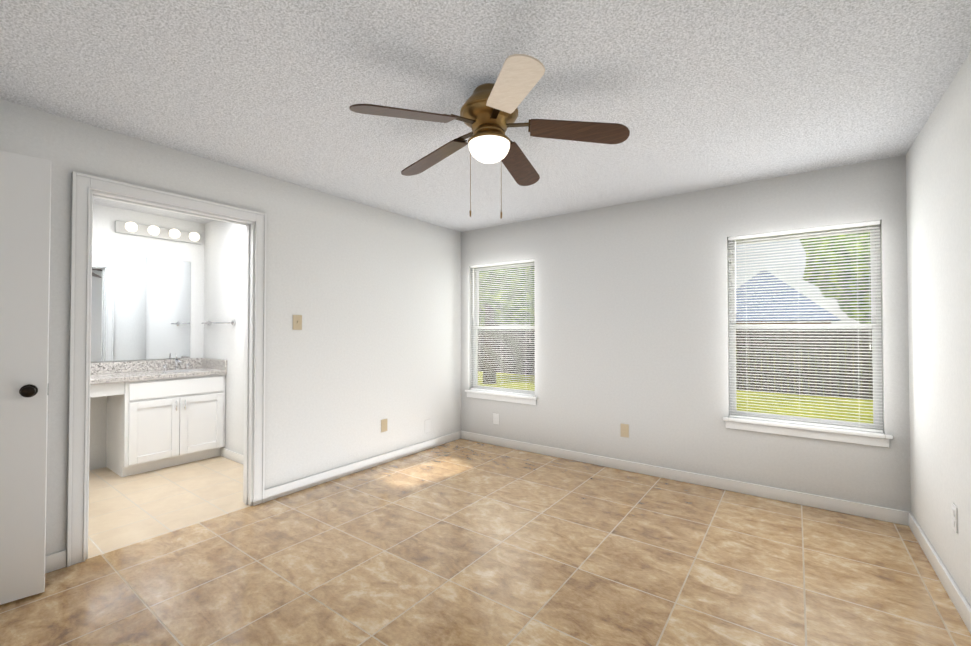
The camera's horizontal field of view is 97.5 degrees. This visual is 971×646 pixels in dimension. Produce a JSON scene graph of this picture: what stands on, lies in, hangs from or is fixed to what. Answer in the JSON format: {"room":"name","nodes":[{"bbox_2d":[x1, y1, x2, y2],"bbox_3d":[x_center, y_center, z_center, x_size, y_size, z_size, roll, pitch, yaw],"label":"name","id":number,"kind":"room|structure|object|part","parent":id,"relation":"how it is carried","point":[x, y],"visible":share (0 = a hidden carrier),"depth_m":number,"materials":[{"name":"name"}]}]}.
{"room":"empty bedroom","nodes":[
{"label":"empty bedroom","id":0,"kind":"room"},
{"bbox_2d":[89,204,204,469],"bbox_3d":[-3.758,0.121,3.794,0.120,2.440,2.410,-1,-1,36],"label":"wall","id":1,"kind":"structure","parent":0,"point":[106,238],"depth_m":4.21,"materials":[{"name":"paint"}]},
{"bbox_2d":[91,251,190,361],"bbox_3d":[-3.614,-0.150,3.885,0.006,1.015,1.600,-1,-1,36],"label":"mirror","id":2,"kind":"object","parent":1,"relation":"attached to","point":[140,308],"visible":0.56,"depth_m":4.17,"materials":[{"name":"silver glass"}]},
{"bbox_2d":[91,358,201,373],"bbox_3d":[-3.645,0.417,3.823,0.020,0.100,1.978,-1,-1,36],"label":"backsplash","id":3,"kind":"structure","parent":1,"relation":"attached to","point":[171,364],"depth_m":4.20,"materials":[{"name":"grey stone"}]},
{"bbox_2d":[115,220,201,243],"bbox_3d":[-3.242,-0.911,4.284,0.151,0.110,0.725,-1,-1,36],"label":"sconce","id":4,"kind":"object","parent":1,"relation":"attached to","point":[133,228],"visible":1,"depth_m":4.24,"materials":[{"name":"white glass"}]},
{"bbox_2d":[203,220,244,453],"bbox_3d":[-2.276,0.126,4.130,1.880,2.440,0.120,-1,-1,36],"label":"wall","id":5,"kind":"structure","parent":0,"point":[224,271],"depth_m":4.28,"materials":[{"name":"paint"}]},
{"bbox_2d":[202,358,225,369],"bbox_3d":[-2.834,0.426,4.444,0.558,0.100,0.020,-1,-1,36],"label":"backsplash","id":6,"kind":"structure","parent":5,"relation":"attached to","point":[215,364],"depth_m":4.40,"materials":[{"name":"grey stone"}]},
{"bbox_2d":[201,320,234,325],"bbox_3d":[-2.736,0.000,4.349,0.630,0.050,0.068,-1,-1,36],"label":"towel rail","id":7,"kind":"object","parent":5,"relation":"attached to","point":[208,323],"visible":0.96,"depth_m":4.27,"materials":[{"name":"silver metal"}]},
{"bbox_2d":[220,447,242,463],"bbox_3d":[-2.316,1.300,4.056,1.880,0.090,0.018,-1,-1,36],"label":"baseboard","id":8,"kind":"structure","parent":5,"relation":"attached to","point":[224,452],"depth_m":4.18,"materials":[{"name":"white wood"}]},
{"bbox_2d":[0,99,460,555],"bbox_3d":[-1.597,0.115,3.363,0.120,2.440,4.260,-1,-1,36],"label":"wall","id":9,"kind":"structure","parent":0,"point":[371,295],"depth_m":3.52,"materials":[{"name":"paint"}]},
{"bbox_2d":[45,550,66,573],"bbox_3d":[-2.526,1.269,1.958,0.015,0.090,0.864,-1,-1,36],"label":"baseboard","id":10,"kind":"structure","parent":9,"relation":"attached to","point":[55,561],"depth_m":2.27,"materials":[{"name":"white wood"}]},
{"bbox_2d":[66,171,266,566],"bbox_3d":[-2.014,0.251,2.789,0.166,2.150,1.057,-1,-1,36],"label":"door frame","id":11,"kind":"structure","parent":9,"relation":"attached to","point":[86,188],"depth_m":2.47,"materials":[{"name":"white wood"}]},
{"bbox_2d":[293,315,301,329],"bbox_3d":[-1.494,-0.005,3.388,0.018,0.118,0.075,-1,-1,36],"label":"light switch","id":12,"kind":"object","parent":9,"relation":"attached to","point":[297,322],"visible":1,"depth_m":3.39,"materials":[{"name":"beige plastic"}]},
{"bbox_2d":[264,431,460,501],"bbox_3d":[-0.976,1.301,4.081,0.015,0.090,2.279,-1,-1,36],"label":"baseboard","id":13,"kind":"structure","parent":9,"relation":"attached to","point":[288,488],"depth_m":3.78,"materials":[{"name":"white wood"}]},
{"bbox_2d":[381,419,386,431],"bbox_3d":[-0.973,0.986,4.095,0.008,0.118,0.075,-1,-1,36],"label":"electrical outlet","id":14,"kind":"object","parent":9,"relation":"attached to","point":[383,425],"visible":1,"depth_m":4.09,"materials":[{"name":"beige plastic"}]},
{"bbox_2d":[0,439,970,645],"bbox_3d":[-0.818,1.351,2.775,5.810,0.050,4.260,-1,-1,36],"label":"floor","id":15,"kind":"structure","parent":0,"point":[461,542],"depth_m":2.31,"materials":[{"name":"tile"}]},
{"bbox_2d":[90,374,225,476],"bbox_3d":[-3.411,0.922,3.645,0.598,0.835,1.978,-1,-1,36],"label":"bathroom vanity","id":16,"kind":"object","parent":15,"relation":"on","point":[161,414],"depth_m":3.89,"materials":[{"name":"white wood"}]},
{"bbox_2d":[90,366,225,381],"bbox_3d":[-3.419,0.484,3.658,0.578,0.039,1.978,-1,-1,36],"label":"countertop","id":17,"kind":"structure","parent":16,"relation":"on","point":[126,375],"depth_m":3.95,"materials":[{"name":"grey stone"}]},
{"bbox_2d":[163,354,189,369],"bbox_3d":[-3.115,0.394,4.317,0.150,0.161,0.236,-1,-1,36],"label":"faucet","id":18,"kind":"object","parent":17,"relation":"on","point":[176,360],"depth_m":4.33,"materials":[{"name":"silver metal"}]},
{"bbox_2d":[163,369,204,371],"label":"sink","id":19,"kind":"object","parent":16,"relation":"in","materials":[{"name":"white ceramic"}]},
{"bbox_2d":[0,0,970,231],"bbox_3d":[-0.806,-1.153,2.829,6.050,0.080,4.540,-1,-1,36],"label":"ceiling","id":20,"kind":"structure","parent":0,"point":[695,95],"depth_m":2.01,"materials":[{"name":"white paint"}]},
{"bbox_2d":[349,54,629,218],"bbox_3d":[-0.001,-0.804,2.099,1.237,0.640,1.254,-1,-1,36],"label":"ceiling fan","id":21,"kind":"object","parent":20,"relation":"hanging from","point":[488,113],"visible":1,"depth_m":1.99,"materials":[{"name":"brown wood"}]},
{"bbox_3d":[-0.346,-0.911,1.854,0.284,0.087,0.448,-1,-1,36],"label":"blade","id":22,"kind":"part","parent":21,"relation":"part of","materials":[{"name":"brown wood"}]},
{"bbox_3d":[-0.296,-0.904,2.352,0.463,0.087,0.170,-1,-1,36],"label":"blade","id":23,"kind":"part","parent":21,"relation":"part of","materials":[{"name":"brown wood"}]},
{"bbox_3d":[-0.001,-0.692,2.043,0.200,0.415,0.020,-1,-1,36],"label":"cord","id":24,"kind":"part","parent":21,"relation":"part of","materials":[{"name":"gold metal"}]},
{"bbox_3d":[0.015,-0.941,2.072,0.506,0.031,0.515,-1,-1,36],"label":"arm","id":25,"kind":"part","parent":21,"relation":"part of"},
{"bbox_3d":[0.018,-0.824,2.062,0.202,0.088,0.202,-1,-1,36],"label":"lamp shade","id":26,"kind":"part","parent":21,"relation":"part of","materials":[{"name":"white glass"}]},
{"bbox_3d":[0.103,-0.914,1.657,0.396,0.087,0.376,-1,-1,36],"label":"blade","id":27,"kind":"part","parent":21,"relation":"part of","materials":[{"name":"beige wood"}]},
{"bbox_3d":[0.191,-0.903,2.449,0.205,0.087,0.466,-1,-1,36],"label":"blade","id":28,"kind":"part","parent":21,"relation":"part of","materials":[{"name":"brown wood"}]},
{"bbox_3d":[0.432,-0.909,2.017,0.438,0.087,0.312,-1,-1,36],"label":"blade","id":29,"kind":"part","parent":21,"relation":"part of","materials":[{"name":"brown wood"}]},
{"bbox_2d":[461,155,910,511],"bbox_3d":[1.293,0.124,3.990,4.050,2.440,0.160,-1,-1,36],"label":"wall","id":30,"kind":"structure","parent":0,"point":[632,315],"depth_m":3.65,"materials":[{"name":"white paint"}]},
{"bbox_2d":[493,413,498,424],"bbox_3d":[0.116,1.065,4.730,0.075,0.118,0.008,-1,-1,36],"label":"electrical outlet","id":31,"kind":"object","parent":30,"relation":"attached to","point":[495,418],"visible":1,"depth_m":4.73,"materials":[{"name":"white plastic"}]},
{"bbox_2d":[465,389,537,404],"bbox_3d":[0.172,0.818,4.726,0.950,0.085,0.105,-1,-1,36],"label":"window sill","id":32,"kind":"structure","parent":30,"relation":"attached to","point":[507,397],"depth_m":4.67,"materials":[{"name":"white wood"}]},
{"bbox_2d":[473,262,534,393],"bbox_3d":[0.225,0.051,4.810,0.880,1.450,0.075,-1,-1,36],"label":"window","id":33,"kind":"structure","parent":30,"relation":"in","point":[476,357],"depth_m":4.93,"materials":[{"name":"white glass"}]},
{"bbox_2d":[470,259,534,395],"bbox_3d":[0.177,0.049,4.744,0.868,1.445,0.038,-1,-1,36],"label":"window blind","id":34,"kind":"object","parent":33,"relation":"attached to","point":[526,292],"visible":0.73,"depth_m":4.73,"materials":[{"name":"white plastic"}]},
{"bbox_2d":[621,424,628,437],"bbox_3d":[1.271,0.983,3.888,0.075,0.118,0.008,-1,-1,36],"label":"electrical outlet","id":35,"kind":"object","parent":30,"relation":"attached to","point":[624,430],"visible":1,"depth_m":3.88,"materials":[{"name":"beige plastic"}]},
{"bbox_2d":[461,431,904,524],"bbox_3d":[1.232,1.298,3.906,3.790,0.090,0.018,-1,-1,36],"label":"baseboard","id":36,"kind":"structure","parent":30,"relation":"attached to","point":[896,516],"depth_m":3.45,"materials":[{"name":"white wood"}]},
{"bbox_2d":[728,225,882,429],"bbox_3d":[2.382,0.028,3.237,0.920,1.450,0.075,-1,-1,36],"label":"window","id":37,"kind":"structure","parent":30,"relation":"in","point":[846,423],"depth_m":3.15,"materials":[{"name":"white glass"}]},
{"bbox_2d":[728,220,882,432],"bbox_3d":[2.334,0.025,3.170,0.908,1.445,0.038,-1,-1,36],"label":"window blind","id":38,"kind":"object","parent":37,"relation":"attached to","point":[834,227],"visible":0.88,"depth_m":3.15,"materials":[{"name":"white plastic"}]},
{"bbox_2d":[723,417,892,447],"bbox_3d":[2.329,0.794,3.152,0.990,0.085,0.105,-1,-1,36],"label":"window sill","id":39,"kind":"structure","parent":30,"relation":"attached to","point":[880,439],"depth_m":3.09,"materials":[{"name":"white wood"}]},
{"bbox_2d":[906,52,970,606],"bbox_3d":[1.589,0.081,1.063,0.120,2.440,4.540,-1,-1,36],"label":"wall","id":40,"kind":"structure","parent":0,"point":[938,183],"depth_m":2.14,"materials":[{"name":"paint"}]},
{"bbox_2d":[905,511,970,633],"bbox_3d":[1.522,1.256,1.070,0.018,0.090,4.260,-1,-1,36],"label":"baseboard","id":41,"kind":"structure","parent":40,"relation":"attached to","point":[957,598],"depth_m":2.15,"materials":[{"name":"white wood"}]},
{"bbox_2d":[951,502,957,532],"bbox_3d":[2.203,0.915,2.002,0.008,0.118,0.075,-1,-1,36],"label":"electrical outlet","id":42,"kind":"object","parent":40,"relation":"attached to","point":[954,519],"visible":0.98,"depth_m":1.99,"materials":[{"name":"white plastic"}]},
{"bbox_3d":[-2.157,0.080,1.060,5.930,2.440,0.120,-1,-1,36],"label":"wall","id":43,"kind":"structure","parent":0,"visible":0},
{"bbox_2d":[0,151,50,604],"bbox_3d":[-2.413,0.248,1.818,0.214,2.112,0.762,-1,-1,36],"label":"door","id":44,"kind":"structure","parent":43,"relation":"in","point":[25,200],"depth_m":2.03,"materials":[{"name":"white wood"}]},
{"bbox_3d":[-2.193,0.326,2.065,0.152,0.062,0.102,-1,-1,36],"label":"knob","id":45,"kind":"part","parent":44,"relation":"part of","materials":[{"name":"brown metal"}]},
{"label":"outside","id":46,"kind":"structure","parent":0,"visible":0},
{"bbox_2d":[478,343,872,422],"bbox_3d":[29.772,2.312,41.988,105.000,0.100,94.830,-1,-1,36],"label":"ground","id":47,"kind":"structure","parent":46,"point":[531,385],"depth_m":9.51,"materials":[{"name":"green plant"}]},
{"bbox_2d":[479,266,533,383],"bbox_3d":[0.034,-0.579,12.858,3.452,4.810,3.130,-1,-1,36],"label":"tree","id":48,"kind":"object","parent":47,"relation":"on","point":[488,350],"depth_m":12.36,"materials":[{"name":"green plant"}]},
{"bbox_3d":[0.034,-1.698,12.875,3.452,2.572,3.130,-1,-1,36],"label":"crown","id":49,"kind":"part","parent":48,"relation":"part of","materials":[{"name":"green plant"}]},
{"bbox_2d":[479,270,534,325],"bbox_3d":[0.516,-1.519,21.810,7.821,6.959,5.732,-1,-1,36],"label":"tree","id":50,"kind":"object","parent":47,"relation":"on","point":[502,310],"depth_m":19.69,"materials":[{"name":"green plant"}]},
{"bbox_2d":[478,329,872,399],"bbox_3d":[7.659,0.964,10.784,38.074,1.665,0.060,-1,-1,36],"label":"fence","id":51,"kind":"object","parent":47,"relation":"on","point":[512,340],"depth_m":10.73,"materials":[{"name":"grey wood"}]},
{"bbox_2d":[736,320,830,348],"bbox_3d":[26.835,1.072,40.949,9.500,2.350,10.000,-1,-1,36],"label":"house","id":52,"kind":"structure","parent":47,"relation":"on","point":[782,323],"depth_m":35.85,"materials":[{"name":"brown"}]},
{"bbox_2d":[736,271,840,320],"bbox_3d":[26.835,-2.553,41.003,10.700,4.900,11.200,-1,-1,36],"label":"roof","id":53,"kind":"structure","parent":52,"relation":"on","point":[776,303],"depth_m":37.42,"materials":[{"name":"grey"}]},
{"bbox_2d":[800,232,870,323],"bbox_3d":[13.072,-1.661,12.697,6.354,6.971,5.108,-1,-1,36],"label":"tree","id":54,"kind":"object","parent":47,"relation":"on","point":[842,272],"depth_m":12.72,"materials":[{"name":"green plant"}]}
]}

